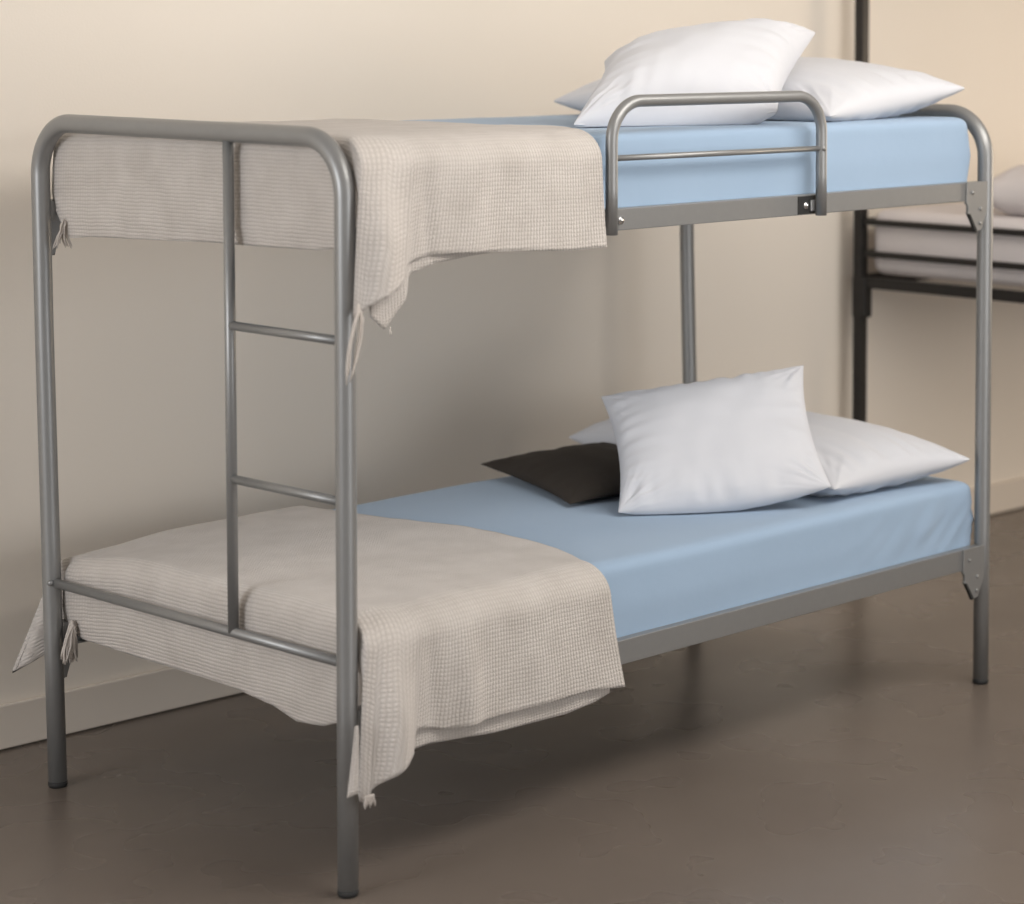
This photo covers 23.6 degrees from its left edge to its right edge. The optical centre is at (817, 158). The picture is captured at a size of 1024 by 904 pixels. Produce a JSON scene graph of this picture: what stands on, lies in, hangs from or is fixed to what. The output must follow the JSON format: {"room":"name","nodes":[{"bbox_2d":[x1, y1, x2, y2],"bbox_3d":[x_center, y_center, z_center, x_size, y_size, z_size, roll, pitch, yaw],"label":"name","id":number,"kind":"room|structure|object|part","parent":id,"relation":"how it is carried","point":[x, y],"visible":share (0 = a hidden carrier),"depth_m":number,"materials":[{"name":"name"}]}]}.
{"room":"dormitory","nodes":[
{"label":"dormitory","id":0,"kind":"room"},
{"bbox_2d":[0,0,1023,703],"bbox_3d":[-0.990,-0.125,6.680,0.152,2.900,15.000,3,4,42],"label":"wall","id":1,"kind":"structure","parent":0,"point":[486,357],"depth_m":6.44,"materials":[{"name":"paint"}]},
{"bbox_2d":[0,477,1023,749],"bbox_3d":[-1.739,1.314,5.810,0.016,0.104,12.600,3,4,42],"label":"baseboard","id":2,"kind":"structure","parent":1,"relation":"attached to","point":[23,721],"depth_m":5.86,"materials":[{"name":"paint"}]},
{"bbox_2d":[0,507,1023,903],"bbox_3d":[1.883,1.524,4.288,9.200,0.100,15.000,3,4,41],"label":"floor","id":3,"kind":"structure","parent":0,"point":[851,752],"depth_m":5.34,"materials":[{"name":"concrete"}]},
{"bbox_2d":[31,91,992,898],"bbox_3d":[-0.635,0.603,5.782,1.127,1.547,2.092,3,4,41],"label":"bunk bed","id":4,"kind":"object","parent":3,"relation":"on","point":[973,561],"visible":0.72,"depth_m":5.32,"materials":[{"name":"silver metal"}]},
{"bbox_3d":[-1.028,0.077,6.093,0.062,0.047,2.018,3,4,41],"label":"rail","id":5,"kind":"part","parent":4,"relation":"part of","materials":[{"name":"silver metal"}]},
{"bbox_3d":[-1.011,1.019,6.126,0.062,0.054,2.018,3,4,41],"label":"rail","id":6,"kind":"part","parent":4,"relation":"part of","materials":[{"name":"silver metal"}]},
{"bbox_3d":[-1.312,0.661,5.014,1.102,1.485,0.041,3,4,41],"label":"foot frame","id":7,"kind":"part","parent":4,"relation":"part of","materials":[{"name":"silver metal"}]},
{"bbox_2d":[332,476,972,637],"bbox_3d":[-0.611,0.946,5.810,0.998,0.205,2.007,3,4,41],"label":"mattress","id":8,"kind":"object","parent":4,"relation":"on","point":[659,570],"visible":0.39,"depth_m":5.72,"materials":[{"name":"blue fabric"}]},
{"bbox_2d":[12,505,624,808],"bbox_3d":[-1.079,1.036,5.287,1.194,0.362,0.825,3,4,41],"label":"blanket","id":9,"kind":"object","parent":8,"relation":"on","point":[464,631],"visible":0.88,"depth_m":5.02,"materials":[{"name":"beige fabric"}]},
{"bbox_2d":[481,442,619,503],"bbox_3d":[-0.574,0.788,6.168,0.388,0.076,0.517,-2,4,-32],"label":"cushion","id":10,"kind":"object","parent":8,"relation":"on","point":[574,474],"visible":0.74,"depth_m":6.08,"materials":[{"name":"brown fabric"}]},
{"bbox_2d":[568,418,616,444],"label":"pillow","id":11,"kind":"object","parent":8,"relation":"on","point":[602,431],"depth_m":6.52,"materials":[{"name":"white fabric"}]},
{"bbox_2d":[601,365,830,514],"bbox_3d":[-0.251,0.687,5.928,0.524,0.304,0.325,0,3,-14],"label":"pillow","id":12,"kind":"object","parent":8,"relation":"on","point":[744,441],"visible":1,"depth_m":5.84,"materials":[{"name":"white fabric"}]},
{"bbox_2d":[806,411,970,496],"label":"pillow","id":13,"kind":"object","parent":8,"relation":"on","point":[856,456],"depth_m":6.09,"materials":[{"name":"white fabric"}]},
{"bbox_3d":[-0.253,0.118,5.429,0.062,0.047,2.018,3,4,41],"label":"rail","id":14,"kind":"part","parent":4,"relation":"part of","materials":[{"name":"silver metal"}]},
{"bbox_3d":[-0.259,1.058,5.481,0.062,0.054,2.018,3,4,41],"label":"rail","id":15,"kind":"part","parent":4,"relation":"part of","materials":[{"name":"silver metal"}]},
{"bbox_2d":[404,114,969,208],"bbox_3d":[-0.628,0.007,5.759,1.024,0.195,1.979,3,4,41],"label":"mattress","id":16,"kind":"object","parent":4,"relation":"on","point":[899,151],"visible":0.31,"depth_m":5.64,"materials":[{"name":"blue fabric"}]},
{"bbox_2d":[52,119,606,384],"bbox_3d":[-1.039,0.159,5.238,1.136,0.466,0.827,3,4,41],"label":"blanket","id":17,"kind":"object","parent":16,"relation":"on","point":[427,193],"visible":0.83,"depth_m":4.90,"materials":[{"name":"beige fabric"}]},
{"bbox_2d":[573,18,814,126],"bbox_3d":[-0.276,-0.210,5.717,0.755,0.248,0.372,-1,3,-24],"label":"pillow","id":18,"kind":"object","parent":16,"relation":"on","point":[752,54],"visible":0.93,"depth_m":5.58,"materials":[{"name":"white fabric"}]},
{"bbox_2d":[554,57,964,121],"bbox_3d":[-0.160,-0.190,6.251,0.961,0.150,0.540,3,4,41],"label":"pillow","id":19,"kind":"object","parent":16,"relation":"on","point":[845,90],"visible":0.48,"depth_m":5.98,"materials":[{"name":"white fabric"}]},
{"bbox_3d":[-0.214,0.001,5.391,0.027,0.297,0.710,3,4,41],"label":"guard rail","id":20,"kind":"part","parent":4,"relation":"part of","materials":[{"name":"silver metal"}]},
{"bbox_3d":[-0.026,0.108,5.645,0.002,0.042,0.062,3,4,41],"label":"slot plate","id":21,"kind":"part","parent":4,"relation":"part of","materials":[{"name":"black metal"}]},
{"bbox_3d":[0.024,0.584,6.567,1.102,1.485,0.041,3,4,41],"label":"head frame","id":22,"kind":"part","parent":4,"relation":"part of","materials":[{"name":"silver metal"}]},
{"bbox_2d":[852,0,1023,421],"bbox_3d":[1.183,0.233,8.127,1.080,2.050,2.040,3,4,41],"label":"bed","id":23,"kind":"object","parent":3,"relation":"on","point":[863,282],"visible":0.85,"depth_m":7.66,"materials":[{"name":"metal"}]},
{"bbox_3d":[0.137,0.250,7.707,0.034,2.050,0.034,3,4,41],"label":"post","id":24,"kind":"part","parent":23,"relation":"part of","materials":[{"name":"metal"}]},
{"bbox_3d":[0.788,0.352,8.473,0.024,0.040,2.000,3,4,41],"label":"rail","id":25,"kind":"part","parent":23,"relation":"part of","materials":[{"name":"metal"}]},
{"bbox_3d":[0.530,0.413,7.377,1.040,0.035,0.024,3,4,41],"label":"rail","id":26,"kind":"part","parent":23,"relation":"part of","materials":[{"name":"metal"}]},
{"bbox_2d":[875,203,1023,286],"bbox_3d":[1.180,0.248,8.124,0.996,0.209,1.950,3,4,41],"label":"mattress","id":27,"kind":"object","parent":23,"relation":"on","point":[887,239],"visible":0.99,"depth_m":7.54,"materials":[{"name":"white fabric"}]},
{"bbox_2d":[993,164,1023,215],"bbox_3d":[0.858,0.081,7.462,0.600,0.190,0.520,3,4,41],"label":"pillow","id":28,"kind":"object","parent":27,"relation":"on","point":[1008,186],"visible":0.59,"depth_m":7.40,"materials":[{"name":"white fabric"}]}
]}

